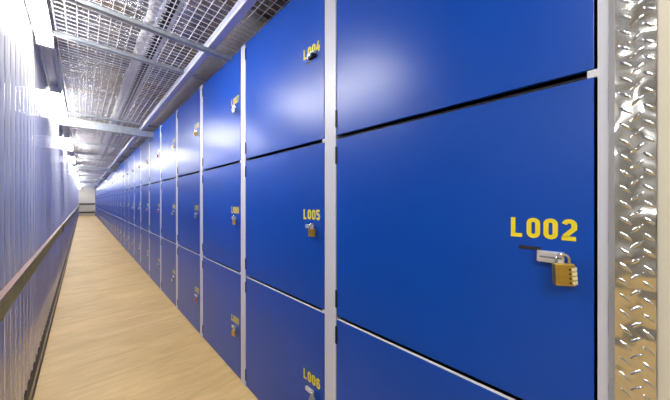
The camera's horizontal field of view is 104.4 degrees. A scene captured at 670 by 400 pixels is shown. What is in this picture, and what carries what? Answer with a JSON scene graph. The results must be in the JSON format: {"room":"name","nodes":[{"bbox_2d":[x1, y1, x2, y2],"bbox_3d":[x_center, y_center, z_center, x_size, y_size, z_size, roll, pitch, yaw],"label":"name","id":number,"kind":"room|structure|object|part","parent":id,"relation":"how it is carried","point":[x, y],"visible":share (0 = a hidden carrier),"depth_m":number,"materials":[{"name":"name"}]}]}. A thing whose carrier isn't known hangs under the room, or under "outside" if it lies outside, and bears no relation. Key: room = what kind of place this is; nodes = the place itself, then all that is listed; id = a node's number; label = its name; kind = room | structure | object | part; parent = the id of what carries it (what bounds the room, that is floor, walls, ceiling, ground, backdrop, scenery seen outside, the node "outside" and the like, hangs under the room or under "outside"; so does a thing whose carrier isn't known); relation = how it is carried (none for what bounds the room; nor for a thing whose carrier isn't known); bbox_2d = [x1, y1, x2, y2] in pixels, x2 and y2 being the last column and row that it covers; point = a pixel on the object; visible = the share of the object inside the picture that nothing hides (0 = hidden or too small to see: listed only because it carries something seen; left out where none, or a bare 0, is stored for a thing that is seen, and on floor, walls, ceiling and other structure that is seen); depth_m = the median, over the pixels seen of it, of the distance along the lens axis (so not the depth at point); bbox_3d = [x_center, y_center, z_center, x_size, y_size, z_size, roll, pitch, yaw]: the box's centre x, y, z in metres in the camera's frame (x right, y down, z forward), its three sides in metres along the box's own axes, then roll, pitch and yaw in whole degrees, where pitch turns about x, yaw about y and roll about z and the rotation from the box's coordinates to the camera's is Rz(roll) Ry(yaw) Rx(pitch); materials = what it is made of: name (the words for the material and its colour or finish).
{"room":"self-storage corridor","nodes":[
{"label":"self-storage corridor","id":0,"kind":"room"},
{"bbox_2d":[0,0,78,399],"bbox_3d":[-11.033,-0.056,10.933,0.130,2.620,30.060,0,0,-44],"label":"wall","id":1,"kind":"structure","parent":0,"point":[39,190],"depth_m":1.56,"materials":[{"name":"silver metal"}]},
{"bbox_2d":[0,224,63,321],"bbox_3d":[-2.341,0.410,2.093,0.025,0.107,5.265,0,0,-44],"label":"rail","id":2,"kind":"object","parent":1,"relation":"attached to","point":[11,291],"visible":1,"depth_m":1.32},
{"bbox_2d":[24,215,78,399],"bbox_3d":[-10.983,1.222,10.982,0.009,0.064,30.060,0,0,-44],"label":"baseboard","id":3,"kind":"structure","parent":1,"relation":"attached to","point":[34,389],"depth_m":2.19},
{"bbox_2d":[62,212,72,227],"bbox_3d":[-6.330,0.410,6.200,0.025,0.107,6.115,0,0,-44],"label":"rail","id":4,"kind":"object","parent":1,"relation":"attached to","point":[66,221],"visible":0.81,"depth_m":5.20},
{"bbox_2d":[78,186,96,187],"bbox_3d":[-18.214,-1.020,19.154,1.019,0.110,0.060,0,0,-44],"label":"ceiling beam","id":5,"kind":"structure","parent":1,"relation":"attached to","point":[80,186],"depth_m":19.09,"materials":[{"name":"white metal"}]},
{"bbox_2d":[77,183,99,185],"bbox_3d":[-15.287,-1.020,16.141,1.019,0.110,0.060,0,0,-44],"label":"ceiling beam","id":6,"kind":"structure","parent":1,"relation":"attached to","point":[77,183],"depth_m":16.17,"materials":[{"name":"white metal"}]},
{"bbox_2d":[75,177,104,180],"bbox_3d":[-11.386,-1.020,12.124,1.019,0.110,0.060,0,0,-44],"label":"ceiling beam","id":7,"kind":"structure","parent":1,"relation":"attached to","point":[78,178],"depth_m":12.09,"materials":[{"name":"grey metal"}]},
{"bbox_2d":[72,166,115,171],"bbox_3d":[-7.624,-1.020,8.250,1.019,0.110,0.060,0,0,-44],"label":"ceiling beam","id":8,"kind":"structure","parent":1,"relation":"attached to","point":[76,167],"depth_m":8.24,"materials":[{"name":"grey metal"}]},
{"bbox_2d":[68,151,127,157],"bbox_3d":[-5.291,-1.101,6.431,1.831,0.025,0.024,0,0,-44],"label":"strut","id":9,"kind":"object","parent":1,"relation":"attached to","point":[68,151],"visible":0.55,"depth_m":6.14,"materials":[{"name":"grey metal"}]},
{"bbox_2d":[75,157,123,161],"bbox_3d":[-6.058,-1.101,7.220,1.831,0.025,0.024,0,0,-44],"label":"strut","id":10,"kind":"object","parent":1,"relation":"attached to","point":[75,157],"visible":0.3,"depth_m":6.93,"materials":[{"name":"grey metal"}]},
{"bbox_2d":[65,141,136,148],"bbox_3d":[-4.281,-1.101,5.391,1.831,0.025,0.024,0,0,-44],"label":"strut","id":11,"kind":"object","parent":1,"relation":"attached to","point":[65,141],"visible":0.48,"depth_m":5.09,"materials":[{"name":"grey metal"}]},
{"bbox_2d":[57,116,153,137],"bbox_3d":[-3.165,-1.020,3.659,1.019,0.110,0.060,0,0,-44],"label":"ceiling beam","id":12,"kind":"structure","parent":1,"relation":"attached to","point":[70,122],"depth_m":3.60,"materials":[{"name":"grey metal"}]},
{"bbox_2d":[56,109,159,127],"bbox_3d":[-2.728,-1.101,3.791,1.831,0.025,0.024,0,0,-44],"label":"strut","id":13,"kind":"object","parent":1,"relation":"attached to","point":[68,112],"visible":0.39,"depth_m":3.47,"materials":[{"name":"grey metal"}]},
{"bbox_2d":[31,23,209,80],"bbox_3d":[-1.251,-1.101,2.270,1.831,0.025,0.024,0,0,-44],"label":"strut","id":14,"kind":"object","parent":1,"relation":"attached to","point":[54,32],"visible":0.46,"depth_m":1.92,"materials":[{"name":"grey metal"}]},
{"bbox_2d":[65,0,231,61],"bbox_3d":[-1.128,-1.042,1.560,1.018,0.027,0.030,0,0,-44],"label":"strut","id":15,"kind":"object","parent":1,"relation":"attached to","point":[89,5],"visible":1,"depth_m":1.55,"materials":[{"name":"grey metal"}]},
{"bbox_2d":[79,188,94,215],"bbox_3d":[-20.839,-0.056,22.432,2.083,2.620,0.100,0,0,-44],"label":"wall","id":16,"kind":"structure","parent":0,"point":[86,195],"depth_m":22.09,"materials":[{"name":"beige paint"}]},
{"bbox_2d":[79,203,94,204],"bbox_3d":[-21.072,0.254,22.101,0.977,0.100,0.050,0,0,-44],"label":"guard rail","id":17,"kind":"object","parent":16,"relation":"attached to","point":[79,203],"visible":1,"depth_m":22.08,"materials":[{"name":"brown wood"}]},
{"bbox_2d":[94,0,257,186],"bbox_3d":[-9.579,-1.084,10.784,0.050,0.052,32.280,0,0,-44],"label":"rail","id":18,"kind":"object","parent":16,"relation":"attached to","point":[241,7],"visible":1,"depth_m":1.95,"materials":[{"name":"white metal"}]},
{"bbox_2d":[79,180,101,182],"bbox_3d":[-13.650,-1.120,15.097,1.703,0.007,2.400,0,0,-44],"label":"mesh panel","id":19,"kind":"object","parent":18,"relation":"on","point":[90,180],"visible":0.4,"depth_m":14.94,"materials":[{"name":"grey metal"}]},
{"bbox_2d":[78,172,109,177],"bbox_3d":[-10.306,-1.120,11.654,1.703,0.007,2.400,0,0,-44],"label":"mesh panel","id":20,"kind":"object","parent":18,"relation":"on","point":[79,173],"visible":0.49,"depth_m":11.01,"materials":[{"name":"grey metal"}]},
{"bbox_2d":[78,170,111,173],"bbox_3d":[-8.634,-1.120,9.932,1.703,0.007,2.400,0,0,-44],"label":"mesh panel","id":21,"kind":"object","parent":18,"relation":"on","point":[78,170],"visible":0.22,"depth_m":9.89,"materials":[{"name":"grey metal"}]},
{"bbox_2d":[76,159,122,167],"bbox_3d":[-6.962,-1.120,8.210,1.703,0.007,2.400,0,0,-44],"label":"mesh panel","id":22,"kind":"object","parent":18,"relation":"on","point":[81,161],"visible":0.34,"depth_m":7.78,"materials":[{"name":"grey metal"}]},
{"bbox_2d":[73,143,133,160],"bbox_3d":[-5.290,-1.120,6.489,1.703,0.007,2.400,0,0,-44],"label":"mesh panel","id":23,"kind":"object","parent":18,"relation":"on","point":[86,147],"visible":0.48,"depth_m":6.00,"materials":[{"name":"grey metal"}]},
{"bbox_2d":[69,114,157,149],"bbox_3d":[-3.618,-1.120,4.767,1.703,0.007,2.400,0,0,-44],"label":"mesh panel","id":24,"kind":"object","parent":18,"relation":"on","point":[75,135],"visible":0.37,"depth_m":4.52,"materials":[{"name":"grey metal"}]},
{"bbox_2d":[54,18,214,125],"bbox_3d":[-1.945,-1.120,3.045,1.703,0.007,2.400,0,0,-44],"label":"mesh panel","id":25,"kind":"object","parent":18,"relation":"on","point":[125,48],"visible":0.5,"depth_m":2.44,"materials":[{"name":"grey metal"}]},
{"bbox_2d":[51,0,289,71],"bbox_3d":[-0.273,-1.120,1.324,1.703,0.007,2.400,0,0,-44],"label":"mesh panel","id":26,"kind":"object","parent":18,"relation":"on","point":[113,4],"visible":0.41,"depth_m":1.62,"materials":[{"name":"grey metal"}]},
{"bbox_2d":[33,216,257,399],"bbox_3d":[-10.960,1.279,9.506,5.920,0.050,32.410,0,0,-44],"label":"floor","id":27,"kind":"structure","parent":0,"point":[114,334],"depth_m":2.30,"materials":[{"name":"brown wood"}]},
{"bbox_2d":[102,181,102,223],"bbox_3d":[-12.773,0.090,14.309,0.035,2.327,0.088,0,0,-44],"label":"post","id":28,"kind":"object","parent":27,"relation":"on","point":[102,181],"visible":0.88,"depth_m":14.30,"materials":[{"name":"white metal"}]},
{"bbox_2d":[105,181,105,226],"bbox_3d":[-10.950,0.090,12.433,0.035,2.327,0.088,0,0,-44],"label":"post","id":29,"kind":"object","parent":27,"relation":"on","point":[105,181],"visible":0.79,"depth_m":12.43,"materials":[{"name":"white metal"}]},
{"bbox_2d":[108,213,109,230],"bbox_3d":[-9.122,0.878,11.163,0.912,0.748,0.796,0,0,-44],"label":"locker","id":30,"kind":"object","parent":27,"relation":"on","point":[108,213],"visible":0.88,"depth_m":10.65,"materials":[{"name":"blue metal"}]},
{"bbox_2d":[108,194,109,212],"bbox_3d":[-9.122,0.115,11.163,0.912,0.779,0.796,0,0,-44],"label":"locker","id":31,"kind":"object","parent":30,"relation":"on","point":[109,194],"visible":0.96,"depth_m":10.59,"materials":[{"name":"blue metal"}]},
{"bbox_2d":[108,175,109,193],"bbox_3d":[-9.122,-0.667,11.163,0.912,0.783,0.796,0,0,-44],"label":"locker","id":32,"kind":"object","parent":31,"relation":"on","point":[109,175],"visible":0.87,"depth_m":10.59,"materials":[{"name":"blue metal"}]},
{"bbox_2d":[111,214,112,234],"bbox_3d":[-7.907,0.878,9.912,0.912,0.748,0.796,0,0,-44],"label":"locker","id":33,"kind":"object","parent":27,"relation":"on","point":[111,214],"visible":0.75,"depth_m":9.86,"materials":[{"name":"blue metal"}]},
{"bbox_2d":[111,194,112,213],"bbox_3d":[-7.907,0.115,9.912,0.912,0.779,0.796,0,0,-44],"label":"locker","id":34,"kind":"object","parent":33,"relation":"on","point":[111,194],"visible":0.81,"depth_m":9.86,"materials":[{"name":"blue metal"}]},
{"bbox_2d":[111,172,112,193],"bbox_3d":[-7.907,-0.667,9.912,0.912,0.783,0.796,0,0,-44],"label":"locker","id":35,"kind":"object","parent":34,"relation":"on","point":[112,172],"visible":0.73,"depth_m":9.86,"materials":[{"name":"blue metal"}]},
{"bbox_2d":[113,215,114,236],"bbox_3d":[-7.300,0.878,9.286,0.912,0.748,0.796,0,0,-44],"label":"locker","id":36,"kind":"object","parent":27,"relation":"on","point":[113,215],"visible":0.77,"depth_m":9.22,"materials":[{"name":"blue metal"}]},
{"bbox_2d":[113,193,114,214],"bbox_3d":[-7.300,0.115,9.286,0.912,0.779,0.796,0,0,-44],"label":"locker","id":37,"kind":"object","parent":36,"relation":"on","point":[114,193],"visible":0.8,"depth_m":8.94,"materials":[{"name":"blue metal"}]},
{"bbox_2d":[113,172,114,192],"bbox_3d":[-7.300,-0.667,9.286,0.912,0.783,0.796,0,0,-44],"label":"locker","id":38,"kind":"object","parent":37,"relation":"on","point":[113,172],"visible":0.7,"depth_m":9.22,"materials":[{"name":"blue metal"}]},
{"bbox_2d":[115,172,116,238],"bbox_3d":[-7.305,0.090,8.680,0.035,2.327,0.088,0,0,-44],"label":"post","id":39,"kind":"object","parent":27,"relation":"on","point":[115,172],"visible":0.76,"depth_m":8.67,"materials":[{"name":"white metal"}]},
{"bbox_2d":[115,217,117,240],"bbox_3d":[-6.692,0.878,8.661,0.912,0.748,0.796,0,0,-44],"label":"locker","id":40,"kind":"object","parent":27,"relation":"on","point":[116,218],"visible":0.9,"depth_m":8.41,"materials":[{"name":"blue metal"}]},
{"bbox_2d":[115,193,117,216],"bbox_3d":[-6.692,0.115,8.661,0.912,0.779,0.796,0,0,-44],"label":"locker","id":41,"kind":"object","parent":40,"relation":"on","point":[116,194],"visible":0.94,"depth_m":8.41,"materials":[{"name":"blue metal"}]},
{"bbox_2d":[115,167,117,192],"bbox_3d":[-6.692,-0.667,8.661,0.912,0.783,0.796,0,0,-44],"label":"locker","id":42,"kind":"object","parent":41,"relation":"on","point":[116,189],"visible":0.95,"depth_m":8.41,"materials":[{"name":"blue metal"}]},
{"bbox_3d":[-7.003,-0.672,8.353,0.012,0.774,0.788,0,0,-44],"label":"door","id":43,"kind":"part","parent":42,"relation":"part of","materials":[{"name":"blue metal"}]},
{"bbox_3d":[-7.003,0.115,8.353,0.012,0.761,0.788,0,0,-44],"label":"door","id":44,"kind":"part","parent":41,"relation":"part of","materials":[{"name":"blue metal"}]},
{"bbox_3d":[-7.003,0.877,8.353,0.012,0.729,0.788,0,0,-44],"label":"door","id":45,"kind":"part","parent":40,"relation":"part of","materials":[{"name":"metal"}]},
{"bbox_2d":[118,218,120,243],"bbox_3d":[-6.085,0.878,8.035,0.912,0.748,0.796,0,0,-44],"label":"locker","id":46,"kind":"object","parent":27,"relation":"on","point":[119,219],"visible":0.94,"depth_m":7.73,"materials":[{"name":"blue metal"}]},
{"bbox_2d":[118,192,120,217],"bbox_3d":[-6.085,0.115,8.035,0.912,0.779,0.796,0,0,-44],"label":"locker","id":47,"kind":"object","parent":46,"relation":"on","point":[119,193],"visible":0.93,"depth_m":7.73,"materials":[{"name":"blue metal"}]},
{"bbox_2d":[118,164,120,191],"bbox_3d":[-6.085,-0.667,8.035,0.912,0.783,0.796,0,0,-44],"label":"locker","id":48,"kind":"object","parent":47,"relation":"on","point":[119,166],"visible":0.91,"depth_m":7.73,"materials":[{"name":"blue metal"}]},
{"bbox_2d":[121,219,123,246],"bbox_3d":[-5.477,0.878,7.410,0.912,0.748,0.796,0,0,-44],"label":"locker","id":49,"kind":"object","parent":27,"relation":"on","point":[122,220],"visible":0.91,"depth_m":7.15,"materials":[{"name":"blue metal"}]},
{"bbox_2d":[121,191,123,218],"bbox_3d":[-5.477,0.115,7.410,0.912,0.779,0.796,0,0,-44],"label":"locker","id":50,"kind":"object","parent":49,"relation":"on","point":[122,192],"visible":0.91,"depth_m":7.15,"materials":[{"name":"blue metal"}]},
{"bbox_2d":[121,162,123,190],"bbox_3d":[-5.477,-0.667,7.410,0.912,0.783,0.796,0,0,-44],"label":"locker","id":51,"kind":"object","parent":50,"relation":"on","point":[122,164],"visible":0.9,"depth_m":7.15,"materials":[{"name":"blue metal"}]},
{"bbox_2d":[124,160,125,248],"bbox_3d":[-5.482,0.090,6.803,0.035,2.327,0.088,0,0,-44],"label":"post","id":52,"kind":"object","parent":27,"relation":"on","point":[124,160],"visible":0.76,"depth_m":6.81,"materials":[{"name":"white metal"}]},
{"bbox_2d":[125,221,128,252],"bbox_3d":[-4.870,0.878,6.784,0.912,0.748,0.796,0,0,-44],"label":"locker","id":53,"kind":"object","parent":27,"relation":"on","point":[126,222],"visible":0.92,"depth_m":6.50,"materials":[{"name":"blue metal"}]},
{"bbox_2d":[125,190,128,221],"bbox_3d":[-4.870,0.115,6.784,0.912,0.779,0.796,0,0,-44],"label":"locker","id":54,"kind":"object","parent":53,"relation":"on","point":[126,191],"visible":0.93,"depth_m":6.35,"materials":[{"name":"blue metal"}]},
{"bbox_2d":[125,157,128,189],"bbox_3d":[-4.870,-0.667,6.784,0.912,0.783,0.796,0,0,-44],"label":"locker","id":55,"kind":"object","parent":54,"relation":"on","point":[127,159],"visible":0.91,"depth_m":6.50,"materials":[{"name":"blue metal"}]},
{"bbox_2d":[129,223,133,258],"bbox_3d":[-4.262,0.878,6.159,0.912,0.748,0.796,0,0,-44],"label":"locker","id":56,"kind":"object","parent":27,"relation":"on","point":[131,225],"visible":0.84,"depth_m":5.84,"materials":[{"name":"blue metal"}]},
{"bbox_2d":[129,189,133,223],"bbox_3d":[-4.262,0.115,6.159,0.912,0.779,0.796,0,0,-44],"label":"locker","id":57,"kind":"object","parent":56,"relation":"on","point":[131,191],"visible":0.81,"depth_m":5.84,"materials":[{"name":"blue metal"}]},
{"bbox_2d":[129,152,133,188],"bbox_3d":[-4.262,-0.667,6.159,0.912,0.783,0.796,0,0,-44],"label":"locker","id":58,"kind":"object","parent":57,"relation":"on","point":[131,157],"visible":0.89,"depth_m":5.84,"materials":[{"name":"blue metal"}]},
{"bbox_2d":[134,225,139,264],"bbox_3d":[-3.655,0.878,5.533,0.912,0.748,0.796,0,0,-44],"label":"locker","id":59,"kind":"object","parent":27,"relation":"on","point":[136,228],"visible":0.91,"depth_m":5.20,"materials":[{"name":"blue metal"}]},
{"bbox_2d":[134,187,139,226],"bbox_3d":[-3.655,0.115,5.533,0.912,0.779,0.796,0,0,-44],"label":"locker","id":60,"kind":"object","parent":59,"relation":"on","point":[136,190],"visible":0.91,"depth_m":5.20,"materials":[{"name":"blue metal"}]},
{"bbox_2d":[134,146,139,187],"bbox_3d":[-3.655,-0.667,5.533,0.912,0.783,0.796,0,0,-44],"label":"locker","id":61,"kind":"object","parent":60,"relation":"on","point":[137,151],"visible":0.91,"depth_m":5.25,"materials":[{"name":"blue metal"}]},
{"bbox_2d":[140,144,142,266],"bbox_3d":[-3.660,0.090,4.926,0.035,2.327,0.088,0,0,-44],"label":"post","id":62,"kind":"object","parent":27,"relation":"on","point":[140,144],"visible":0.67,"depth_m":4.93,"materials":[{"name":"white metal"}]},
{"bbox_2d":[141,228,148,274],"bbox_3d":[-3.047,0.878,4.907,0.912,0.748,0.796,0,0,-44],"label":"locker","id":63,"kind":"object","parent":27,"relation":"on","point":[144,233],"visible":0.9,"depth_m":4.54,"materials":[{"name":"blue metal"}]},
{"bbox_2d":[141,185,148,230],"bbox_3d":[-3.047,0.115,4.907,0.912,0.779,0.796,0,0,-44],"label":"locker","id":64,"kind":"object","parent":63,"relation":"on","point":[145,189],"visible":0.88,"depth_m":4.54,"materials":[{"name":"blue metal"}]},
{"bbox_2d":[141,138,148,185],"bbox_3d":[-3.047,-0.667,4.907,0.912,0.783,0.796,0,0,-44],"label":"locker","id":65,"kind":"object","parent":64,"relation":"on","point":[145,145],"visible":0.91,"depth_m":4.58,"materials":[{"name":"blue metal"}]},
{"bbox_2d":[149,143,151,276],"bbox_3d":[-3.052,0.090,4.301,0.035,2.327,0.088,0,0,-44],"label":"post","id":66,"kind":"object","parent":27,"relation":"on","point":[149,143],"visible":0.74,"depth_m":4.27,"materials":[{"name":"white metal"}]},
{"bbox_2d":[149,232,159,287],"bbox_3d":[-2.439,0.878,4.282,0.912,0.748,0.796,0,0,-44],"label":"locker","id":67,"kind":"object","parent":27,"relation":"on","point":[154,272],"visible":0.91,"depth_m":3.97,"materials":[{"name":"blue metal"}]},
{"bbox_2d":[149,182,159,235],"bbox_3d":[-2.439,0.115,4.282,0.912,0.779,0.796,0,0,-44],"label":"locker","id":68,"kind":"object","parent":67,"relation":"on","point":[154,189],"visible":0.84,"depth_m":3.92,"materials":[{"name":"blue metal"}]},
{"bbox_2d":[149,127,159,183],"bbox_3d":[-2.439,-0.667,4.282,0.912,0.783,0.796,0,0,-44],"label":"locker","id":69,"kind":"object","parent":68,"relation":"on","point":[154,142],"visible":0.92,"depth_m":3.92,"materials":[{"name":"blue metal"}]},
{"bbox_2d":[160,124,162,290],"bbox_3d":[-2.445,0.090,3.675,0.035,2.327,0.088,0,0,-44],"label":"post","id":70,"kind":"object","parent":27,"relation":"on","point":[161,124],"visible":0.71,"depth_m":3.67,"materials":[{"name":"white metal"}]},
{"bbox_2d":[161,237,175,305],"bbox_3d":[-1.832,0.878,3.656,0.912,0.748,0.796,0,0,-44],"label":"locker","id":71,"kind":"object","parent":27,"relation":"on","point":[168,248],"visible":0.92,"depth_m":3.33,"materials":[{"name":"blue metal"}]},
{"bbox_2d":[161,178,175,242],"bbox_3d":[-1.832,0.115,3.656,0.912,0.779,0.796,0,0,-44],"label":"locker","id":72,"kind":"object","parent":71,"relation":"on","point":[168,188],"visible":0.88,"depth_m":3.33,"materials":[{"name":"blue metal"}]},
{"bbox_2d":[161,112,175,180],"bbox_3d":[-1.832,-0.667,3.656,0.912,0.783,0.796,0,0,-44],"label":"locker","id":73,"kind":"object","parent":72,"relation":"on","point":[168,128],"visible":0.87,"depth_m":3.33,"materials":[{"name":"blue metal"}]},
{"bbox_2d":[176,108,179,308],"bbox_3d":[-1.837,0.090,3.050,0.035,2.327,0.088,0,0,-44],"label":"post","id":74,"kind":"object","parent":27,"relation":"on","point":[177,176],"visible":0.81,"depth_m":3.04,"materials":[{"name":"white metal"}]},
{"bbox_2d":[177,245,199,332],"bbox_3d":[-1.224,0.878,3.031,0.912,0.748,0.796,0,0,-44],"label":"locker","id":75,"kind":"object","parent":27,"relation":"on","point":[188,260],"visible":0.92,"depth_m":2.67,"materials":[{"name":"blue metal"}]},
{"bbox_2d":[177,173,199,253],"bbox_3d":[-1.224,0.115,3.031,0.912,0.779,0.796,0,0,-44],"label":"locker","id":76,"kind":"object","parent":75,"relation":"on","point":[188,236],"visible":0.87,"depth_m":2.67,"materials":[{"name":"blue metal"}]},
{"bbox_2d":[177,88,199,176],"bbox_3d":[-1.224,-0.667,3.031,0.912,0.783,0.796,0,0,-44],"label":"locker","id":77,"kind":"object","parent":76,"relation":"on","point":[188,114],"visible":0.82,"depth_m":2.67,"materials":[{"name":"blue metal"}]},
{"bbox_2d":[200,84,205,337],"bbox_3d":[-1.230,0.090,2.424,0.035,2.327,0.088,0,0,-44],"label":"post","id":78,"kind":"object","parent":27,"relation":"on","point":[201,86],"visible":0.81,"depth_m":2.40,"materials":[{"name":"white metal"}]},
{"bbox_2d":[202,257,240,378],"bbox_3d":[-0.617,0.878,2.405,0.912,0.748,0.796,0,0,-44],"label":"locker","id":79,"kind":"object","parent":27,"relation":"on","point":[221,283],"visible":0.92,"depth_m":2.04,"materials":[{"name":"blue metal"}]},
{"bbox_2d":[202,163,240,271],"bbox_3d":[-0.617,0.115,2.405,0.912,0.779,0.796,0,0,-44],"label":"locker","id":80,"kind":"object","parent":79,"relation":"on","point":[221,243],"visible":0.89,"depth_m":2.03,"materials":[{"name":"blue metal"}]},
{"bbox_2d":[202,49,240,170],"bbox_3d":[-0.617,-0.667,2.405,0.912,0.783,0.796,0,0,-44],"label":"locker","id":81,"kind":"object","parent":80,"relation":"on","point":[221,127],"visible":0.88,"depth_m":2.04,"materials":[{"name":"blue metal"}]},
{"bbox_2d":[232,327,235,336],"bbox_3d":[-0.716,0.922,1.841,0.034,0.063,0.016,0,0,38],"label":"padlock","id":82,"kind":"object","parent":79,"relation":"hanging from","point":[233,330],"visible":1,"depth_m":1.83,"materials":[{"name":"gold metal"}]},
{"bbox_2d":[240,42,248,386],"bbox_3d":[-0.622,0.090,1.798,0.035,2.327,0.088,0,0,-44],"label":"post","id":83,"kind":"object","parent":27,"relation":"on","point":[243,160],"visible":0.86,"depth_m":1.78,"materials":[{"name":"white metal"}]},
{"bbox_2d":[245,276,324,399],"bbox_3d":[-0.009,0.878,1.780,0.912,0.748,0.796,0,0,-44],"label":"locker","id":84,"kind":"object","parent":27,"relation":"on","point":[285,333],"visible":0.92,"depth_m":1.44,"materials":[{"name":"blue metal"}]},
{"bbox_2d":[245,143,324,308],"bbox_3d":[-0.009,0.115,1.780,0.912,0.779,0.796,0,0,-44],"label":"locker","id":85,"kind":"object","parent":84,"relation":"on","point":[285,191],"visible":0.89,"depth_m":1.38,"materials":[{"name":"blue metal"}]},
{"bbox_2d":[245,0,324,159],"bbox_3d":[-0.016,-0.667,1.773,0.930,0.783,0.796,0,0,-44],"label":"locker","id":86,"kind":"object","parent":85,"relation":"on","point":[285,60],"visible":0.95,"depth_m":1.40,"materials":[{"name":"blue metal"}]},
{"bbox_2d":[308,223,315,236],"bbox_3d":[-0.108,0.135,1.215,0.034,0.063,0.016,0,0,21],"label":"padlock","id":87,"kind":"object","parent":85,"relation":"hanging from","point":[311,232],"visible":1,"depth_m":1.21,"materials":[{"name":"gold metal"}]},
{"bbox_2d":[309,392,315,399],"bbox_3d":[-0.106,0.922,1.212,0.017,0.063,0.034,0,0,-45],"label":"padlock","id":88,"kind":"object","parent":84,"relation":"hanging from","point":[311,397],"visible":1,"depth_m":1.21,"materials":[{"name":"metal"}]},
{"bbox_2d":[322,0,340,399],"bbox_3d":[-0.015,0.090,1.173,0.035,2.327,0.088,0,0,-44],"label":"post","id":89,"kind":"object","parent":27,"relation":"on","point":[330,311],"visible":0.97,"depth_m":1.15,"materials":[{"name":"white metal"}]},
{"bbox_2d":[335,317,597,399],"bbox_3d":[0.597,0.878,1.153,0.914,0.748,0.796,0,0,-44],"label":"locker","id":90,"kind":"object","parent":27,"relation":"on","point":[371,365],"visible":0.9,"depth_m":0.95,"materials":[{"name":"blue metal"}]},
{"bbox_3d":[0.287,0.877,0.846,0.012,0.729,0.788,0,0,-44],"label":"door","id":91,"kind":"part","parent":90,"relation":"part of","materials":[{"name":"blue metal"}]},
{"bbox_2d":[335,78,597,399],"bbox_3d":[0.597,0.115,1.153,0.914,0.779,0.796,0,0,-44],"label":"locker","id":92,"kind":"object","parent":90,"relation":"on","point":[452,226],"visible":0.98,"depth_m":0.72,"materials":[{"name":"blue metal"}]},
{"bbox_2d":[335,0,597,137],"bbox_3d":[0.597,-0.667,1.153,0.914,0.783,0.796,0,0,-44],"label":"locker","id":93,"kind":"object","parent":92,"relation":"on","point":[399,61],"visible":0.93,"depth_m":0.80,"materials":[{"name":"blue metal"}]},
{"bbox_2d":[552,253,577,285],"bbox_3d":[0.515,0.152,0.582,0.044,0.073,0.019,0,0,19],"label":"padlock","id":94,"kind":"object","parent":92,"relation":"hanging from","point":[564,274],"visible":1,"depth_m":0.58,"materials":[{"name":"gold metal"}]},
{"bbox_2d":[587,0,607,399],"bbox_3d":[0.593,0.090,0.547,0.035,2.327,0.088,0,0,-44],"label":"post","id":95,"kind":"object","parent":27,"relation":"on","point":[601,72],"visible":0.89,"depth_m":0.55,"materials":[{"name":"white metal"}]},
{"bbox_2d":[47,0,290,182],"bbox_3d":[-10.960,-1.380,9.506,5.920,0.072,32.410,0,0,-44],"label":"ceiling","id":96,"kind":"structure","parent":0,"point":[281,3],"depth_m":2.35,"materials":[{"name":"metal"}]},
{"bbox_2d":[97,0,185,166],"bbox_3d":[-9.758,-1.225,10.603,0.114,0.050,32.270,0,0,-44],"label":"cable tray","id":97,"kind":"object","parent":96,"relation":"hanging from","point":[166,2],"visible":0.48,"depth_m":2.09,"materials":[{"name":"grey metal"}]},
{"bbox_2d":[109,9,268,172],"bbox_3d":[-10.550,-1.271,12.169,0.256,0.189,28.691,0,0,-44],"label":"strip","id":98,"kind":"object","parent":96,"relation":"attached to","point":[255,16],"visible":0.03,"depth_m":2.36,"materials":[{"name":"white metal"}]},
{"bbox_2d":[657,0,669,399],"bbox_3d":[1.532,-0.056,0.218,0.939,2.620,1.678,0,0,-44],"label":"wall","id":99,"kind":"structure","parent":0,"point":[663,6],"depth_m":0.49,"materials":[{"name":"beige paint"}]},
{"bbox_2d":[608,0,656,399],"bbox_3d":[0.584,-0.056,0.514,0.013,2.617,0.064,0,0,-35],"label":"guard","id":100,"kind":"object","parent":99,"relation":"attached to","point":[632,24],"visible":1,"depth_m":0.51,"materials":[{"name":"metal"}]},
{"bbox_3d":[0.364,-0.056,-2.155,5.920,2.620,0.100,0,0,-44],"label":"wall","id":101,"kind":"structure","parent":0,"visible":0},
{"bbox_2d":[26,0,77,173],"bbox_3d":[-10.160,-1.070,10.207,0.078,0.084,32.299,0,0,-44],"label":"tube light","id":102,"kind":"object","parent":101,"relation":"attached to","point":[38,11],"depth_m":1.85,"materials":[{"name":"white plastic"}]},
{"bbox_2d":[51,49,61,91],"bbox_3d":[-2.268,-1.051,2.119,0.015,0.025,1.040,0,0,-44],"label":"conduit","id":103,"kind":"object","parent":102,"relation":"attached to","point":[52,50],"visible":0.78,"depth_m":2.07,"materials":[{"name":"grey metal"}]},
{"bbox_3d":[-3.158,-1.056,2.997,0.078,0.056,1.500,0,0,-44],"label":"tube light","id":104,"kind":"part","parent":102,"relation":"part of","materials":[{"name":"white plastic"}]},
{"bbox_3d":[-10.160,-1.098,10.207,0.070,0.028,32.299,0,0,-44],"label":"light trunking","id":105,"kind":"part","parent":102,"relation":"part of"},
{"bbox_3d":[-4.900,-1.056,4.790,0.078,0.056,1.500,0,0,-44],"label":"tube light","id":106,"kind":"part","parent":102,"relation":"part of","materials":[{"name":"white plastic"}]},
{"bbox_2d":[65,138,72,150],"bbox_3d":[-4.900,-1.052,4.790,0.074,0.042,1.440,0,0,-44],"label":"diffuser","id":107,"kind":"object","parent":102,"relation":"attached to","point":[68,140],"depth_m":4.74,"materials":[{"name":"white plastic"}]},
{"bbox_3d":[-6.642,-1.056,6.583,0.078,0.056,1.500,0,0,-44],"label":"tube light","id":108,"kind":"part","parent":102,"relation":"part of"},
{"bbox_3d":[-18.666,-1.120,20.262,1.703,0.007,2.400,0,0,-44],"label":"mesh panel","id":109,"kind":"object","parent":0,"visible":0},
{"bbox_2d":[96,0,162,163],"bbox_3d":[-10.488,-1.148,11.241,0.061,0.040,30.169,0,0,-44],"label":"strip","id":110,"kind":"object","parent":109,"relation":"on","point":[153,2],"visible":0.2,"depth_m":1.97,"materials":[{"name":"white metal"}]}
]}

